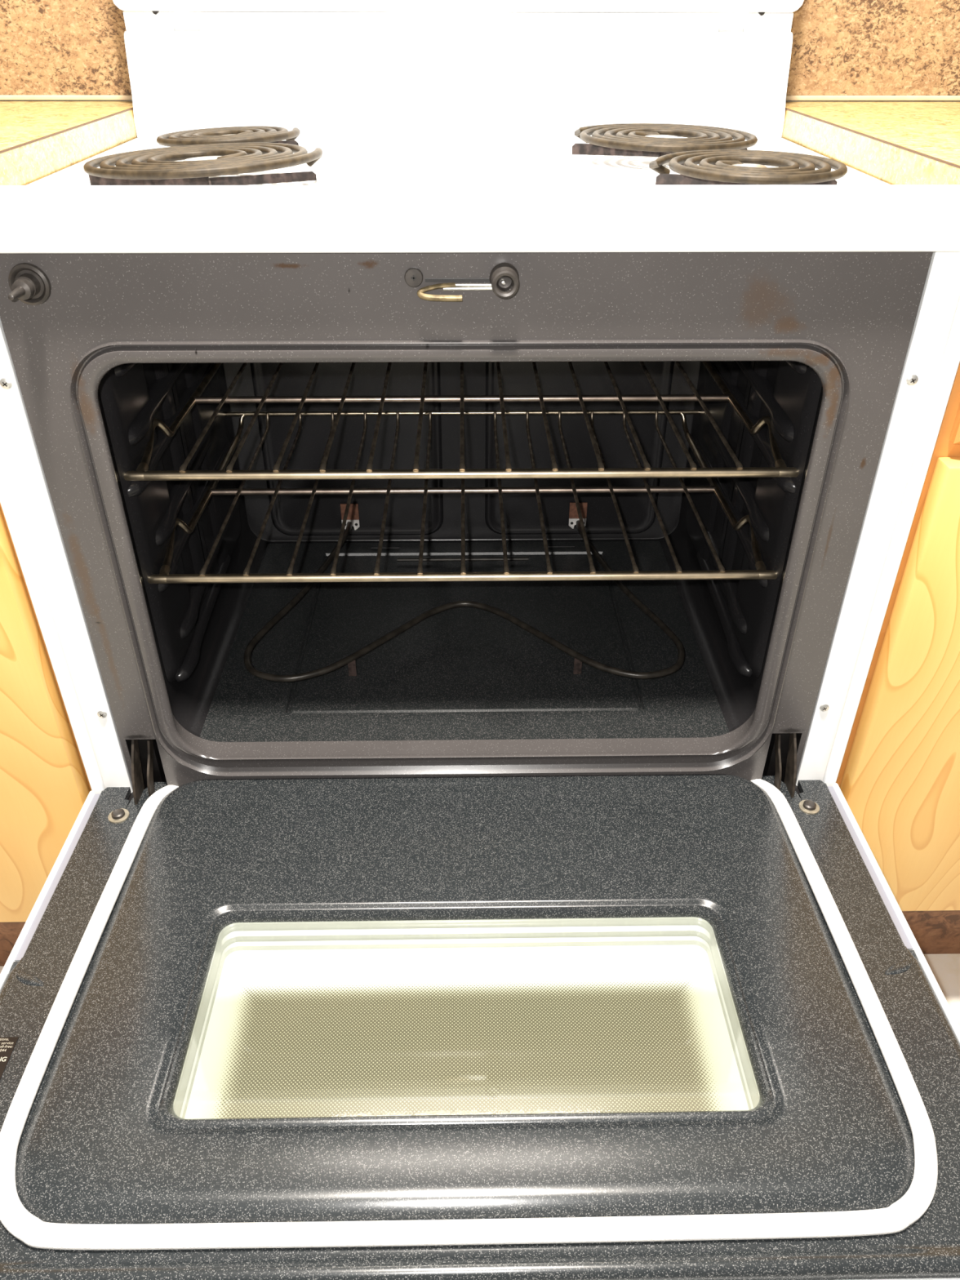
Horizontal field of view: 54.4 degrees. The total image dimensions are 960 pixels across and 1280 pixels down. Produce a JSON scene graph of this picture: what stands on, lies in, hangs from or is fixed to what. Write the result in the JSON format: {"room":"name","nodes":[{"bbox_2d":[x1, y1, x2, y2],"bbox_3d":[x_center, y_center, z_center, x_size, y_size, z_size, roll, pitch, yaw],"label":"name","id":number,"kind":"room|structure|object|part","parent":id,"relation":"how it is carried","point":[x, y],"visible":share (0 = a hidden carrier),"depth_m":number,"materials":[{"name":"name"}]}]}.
{"room":"kitchen","nodes":[
{"label":"kitchen","id":0,"kind":"room"},
{"bbox_2d":[0,953,959,1026],"bbox_3d":[-0.002,0.875,0.482,4.000,0.020,2.910,0,34,-1],"label":"floor","id":1,"kind":"structure","parent":0,"point":[945,968],"depth_m":1.14,"materials":[{"name":"plastic"}]},
{"bbox_2d":[0,504,91,966],"bbox_3d":[-0.637,-0.085,1.121,0.528,0.838,0.690,0,34,-1],"label":"base cabinet","id":2,"kind":"object","parent":1,"relation":"on","point":[45,786],"visible":0.18,"depth_m":0.84,"materials":[{"name":"brown wood"}]},
{"bbox_3d":[-0.631,0.013,0.810,0.528,0.648,0.021,0,34,-1],"label":"frame","id":3,"kind":"part","parent":2,"relation":"part of","materials":[{"name":"brown wood"}]},
{"bbox_2d":[0,101,137,185],"bbox_3d":[-0.859,-0.447,0.869,0.919,0.039,0.714,0,34,-1],"label":"countertop","id":4,"kind":"structure","parent":2,"relation":"on","point":[39,140],"depth_m":0.94,"materials":[{"name":"laminate"}]},
{"bbox_2d":[0,0,959,1279],"bbox_3d":[-0.015,-0.082,0.874,0.762,1.115,1.093,0,34,-1],"label":"electric range","id":5,"kind":"object","parent":1,"relation":"on","point":[541,930],"visible":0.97,"depth_m":0.73,"materials":[{"name":"white metal"}]},
{"bbox_2d":[8,262,51,305],"bbox_3d":[-0.298,-0.226,0.605,0.027,0.027,0.033,0,34,-1],"label":"switch","id":6,"kind":"object","parent":5,"relation":"attached to","point":[28,283],"depth_m":0.61,"materials":[{"name":"grey metal"}]},
{"bbox_3d":[-0.346,-0.043,0.759,0.038,0.519,0.015,0,34,-1],"label":"trim","id":7,"kind":"part","parent":5,"relation":"part of","materials":[{"name":"white metal"}]},
{"bbox_3d":[-0.315,0.128,0.860,0.002,0.079,0.036,0,34,-1],"label":"hinge arm","id":8,"kind":"part","parent":5,"relation":"part of","materials":[{"name":"metal"}]},
{"bbox_2d":[83,142,323,185],"bbox_3d":[-0.231,-0.394,0.782,0.198,0.032,0.192,0,34,-1],"label":"burner","id":9,"kind":"object","parent":5,"relation":"on","point":[311,182],"depth_m":0.78,"materials":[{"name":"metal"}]},
{"bbox_3d":[-0.231,-0.393,0.780,0.198,0.029,0.188,0,34,-1],"label":"coil element","id":10,"kind":"part","parent":9,"relation":"part of","materials":[{"name":"grey metal"}]},
{"bbox_3d":[-0.165,-0.146,1.189,0.022,0.014,0.001,0,34,-1],"label":"terminal plate","id":11,"kind":"part","parent":5,"relation":"part of","materials":[{"name":"metal"}]},
{"bbox_3d":[-0.018,-0.109,1.094,0.703,0.791,0.608,0,34,-1],"label":"panel","id":12,"kind":"part","parent":5,"relation":"part of","materials":[{"name":"white metal"}]},
{"bbox_2d":[124,360,799,480],"bbox_3d":[-0.017,-0.240,0.902,0.566,0.026,0.351,0,34,-1],"label":"oven rack","id":13,"kind":"object","parent":5,"relation":"attached to","point":[780,470],"visible":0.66,"depth_m":0.81,"materials":[{"name":"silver metal"}]},
{"bbox_3d":[-0.281,-0.234,0.897,0.016,0.021,0.303,1,34,1],"label":"rail","id":14,"kind":"part","parent":13,"relation":"part of","materials":[{"name":"metal"}]},
{"bbox_3d":[0.248,-0.238,0.905,0.017,0.021,0.303,-2,34,-3],"label":"rail","id":15,"kind":"part","parent":13,"relation":"part of","materials":[{"name":"metal"}]},
{"bbox_2d":[147,409,777,583],"bbox_3d":[-0.017,-0.159,0.957,0.566,0.026,0.351,0,34,-1],"label":"oven rack","id":16,"kind":"object","parent":5,"relation":"attached to","point":[761,573],"visible":0.93,"depth_m":0.90,"materials":[{"name":"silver metal"}]},
{"bbox_3d":[-0.281,-0.154,0.953,0.016,0.021,0.303,1,34,1],"label":"rail","id":17,"kind":"part","parent":16,"relation":"part of","materials":[{"name":"metal"}]},
{"bbox_3d":[0.248,-0.158,0.960,0.017,0.021,0.303,-2,34,-3],"label":"rail","id":18,"kind":"part","parent":16,"relation":"part of","materials":[{"name":"metal"}]},
{"bbox_3d":[-0.013,-0.052,0.763,0.623,0.511,0.027,0,34,-1],"label":"frame","id":19,"kind":"part","parent":5,"relation":"part of","materials":[{"name":"metal"}]},
{"bbox_3d":[-0.007,-0.235,0.622,0.034,0.005,0.002,0,34,-1],"label":"latch rail","id":20,"kind":"part","parent":5,"relation":"part of","materials":[{"name":"metal"}]},
{"bbox_2d":[0,137,959,253],"bbox_3d":[-0.017,-0.430,0.847,0.759,0.028,0.612,0,34,-1],"label":"cooktop","id":21,"kind":"object","parent":5,"relation":"in","point":[376,194],"depth_m":0.62,"materials":[{"name":"white metal"}]},
{"bbox_3d":[0.124,-0.149,1.193,0.022,0.014,0.001,0,34,-1],"label":"terminal plate","id":22,"kind":"part","parent":5,"relation":"part of","materials":[{"name":"metal"}]},
{"bbox_2d":[568,123,757,178],"bbox_3d":[0.177,-0.481,0.914,0.179,0.028,0.179,0,34,-1],"label":"burner","id":23,"kind":"object","parent":5,"relation":"on","point":[635,166],"depth_m":0.91,"materials":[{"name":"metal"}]},
{"bbox_3d":[0.179,-0.484,0.912,0.175,0.021,0.179,0,34,-1],"label":"coil element","id":24,"kind":"part","parent":23,"relation":"part of","materials":[{"name":"grey metal"}]},
{"bbox_3d":[0.288,0.123,0.869,0.002,0.079,0.036,0,34,-1],"label":"hinge arm","id":25,"kind":"part","parent":5,"relation":"part of","materials":[{"name":"metal"}]},
{"bbox_3d":[0.320,-0.048,0.769,0.038,0.519,0.015,0,34,-1],"label":"trim","id":26,"kind":"part","parent":5,"relation":"part of","materials":[{"name":"white metal"}]},
{"bbox_3d":[-0.245,-0.478,0.924,0.136,0.010,0.136,0,34,-1],"label":"pan","id":27,"kind":"object","parent":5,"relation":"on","visible":0},
{"bbox_2d":[156,125,300,146],"bbox_3d":[-0.245,-0.488,0.913,0.138,0.019,0.132,0,34,-1],"label":"coil element","id":28,"kind":"object","parent":27,"relation":"on","point":[251,134],"visible":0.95,"depth_m":0.89,"materials":[{"name":"metal"}]},
{"bbox_3d":[0.216,-0.363,0.761,0.149,0.008,0.149,0,34,-1],"label":"pan","id":29,"kind":"object","parent":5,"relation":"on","visible":0},
{"bbox_2d":[648,149,847,185],"bbox_3d":[0.216,-0.376,0.754,0.150,0.020,0.148,0,34,-1],"label":"coil element","id":30,"kind":"object","parent":29,"relation":"on","point":[715,166],"visible":0.95,"depth_m":0.75,"materials":[{"name":"metal"}]},
{"bbox_2d":[835,363,959,954],"bbox_3d":[0.600,-0.095,1.139,0.528,0.838,0.690,0,34,-1],"label":"base cabinet","id":31,"kind":"object","parent":1,"relation":"on","point":[899,776],"visible":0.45,"depth_m":0.84,"materials":[{"name":"brown wood"}]},
{"bbox_2d":[781,101,959,184],"bbox_3d":[0.823,-0.460,0.893,0.919,0.039,0.714,0,34,-1],"label":"countertop","id":32,"kind":"structure","parent":31,"relation":"on","point":[891,143],"depth_m":0.93,"materials":[{"name":"laminate"}]},
{"bbox_3d":[0.605,-0.197,0.670,0.501,0.115,0.012,0,34,-1],"label":"drawer","id":33,"kind":"part","parent":31,"relation":"part of","materials":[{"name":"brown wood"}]},
{"bbox_2d":[0,100,959,102],"bbox_3d":[-0.024,-1.013,1.008,4.000,2.500,0.088,0,34,-1],"label":"wall","id":34,"kind":"structure","parent":0,"point":[0,100],"depth_m":1.19,"materials":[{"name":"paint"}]},
{"bbox_2d":[0,0,132,100],"bbox_3d":[-0.824,-0.802,1.068,1.000,0.319,0.023,0,34,-1],"label":"backsplash","id":35,"kind":"structure","parent":34,"relation":"attached to","point":[51,50],"depth_m":1.13,"materials":[{"name":"stone"}]},
{"bbox_2d":[783,0,959,100],"bbox_3d":[0.776,-0.815,1.091,1.000,0.319,0.023,0,34,-1],"label":"backsplash","id":36,"kind":"structure","parent":34,"relation":"attached to","point":[842,50],"depth_m":1.14,"materials":[{"name":"stone"}]}
]}

